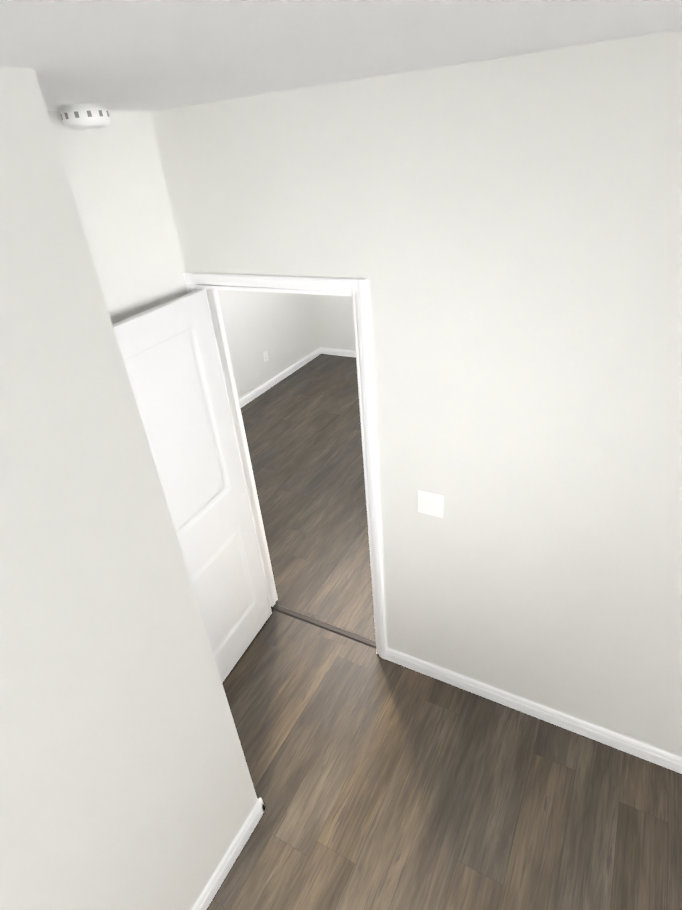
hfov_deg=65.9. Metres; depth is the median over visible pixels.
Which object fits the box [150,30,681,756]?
wall
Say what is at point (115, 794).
wall
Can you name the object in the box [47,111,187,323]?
wall
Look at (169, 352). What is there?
hall door
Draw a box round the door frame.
[183,272,386,658]
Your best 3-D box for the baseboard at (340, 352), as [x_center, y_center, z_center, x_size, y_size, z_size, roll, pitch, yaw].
[1.592,-1.094,6.496,4.300,0.092,0.014,12,35,26]
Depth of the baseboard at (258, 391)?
6.65 m
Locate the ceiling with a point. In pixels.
(131, 55)
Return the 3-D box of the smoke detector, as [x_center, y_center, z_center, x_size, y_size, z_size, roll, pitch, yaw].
[-0.801,-1.061,1.653,0.141,0.064,0.141,12,35,26]
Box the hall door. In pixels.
[113,289,271,682]
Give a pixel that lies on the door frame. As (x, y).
(359, 287)
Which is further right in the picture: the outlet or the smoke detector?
the outlet
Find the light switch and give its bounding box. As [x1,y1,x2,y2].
[418,490,443,517]
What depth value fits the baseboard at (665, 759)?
2.59 m
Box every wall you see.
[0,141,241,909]
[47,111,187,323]
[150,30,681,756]
[217,290,319,399]
[315,295,355,350]
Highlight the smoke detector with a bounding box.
[60,103,109,129]
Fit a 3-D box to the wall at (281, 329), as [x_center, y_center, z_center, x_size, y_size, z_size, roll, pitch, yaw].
[-1.409,-1.638,5.319,0.115,2.700,4.300,12,35,26]
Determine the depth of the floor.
2.45 m
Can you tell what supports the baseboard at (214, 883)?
attached to the wall at (115, 794)
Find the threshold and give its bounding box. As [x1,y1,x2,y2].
[271,604,375,647]
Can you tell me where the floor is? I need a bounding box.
[206,354,681,909]
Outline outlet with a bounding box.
[263,351,267,361]
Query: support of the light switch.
attached to the wall at (502, 236)
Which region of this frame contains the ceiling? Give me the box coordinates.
[0,0,681,110]
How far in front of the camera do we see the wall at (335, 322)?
7.12 m
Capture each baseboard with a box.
[191,798,265,909]
[239,347,320,407]
[320,347,355,356]
[386,647,681,773]

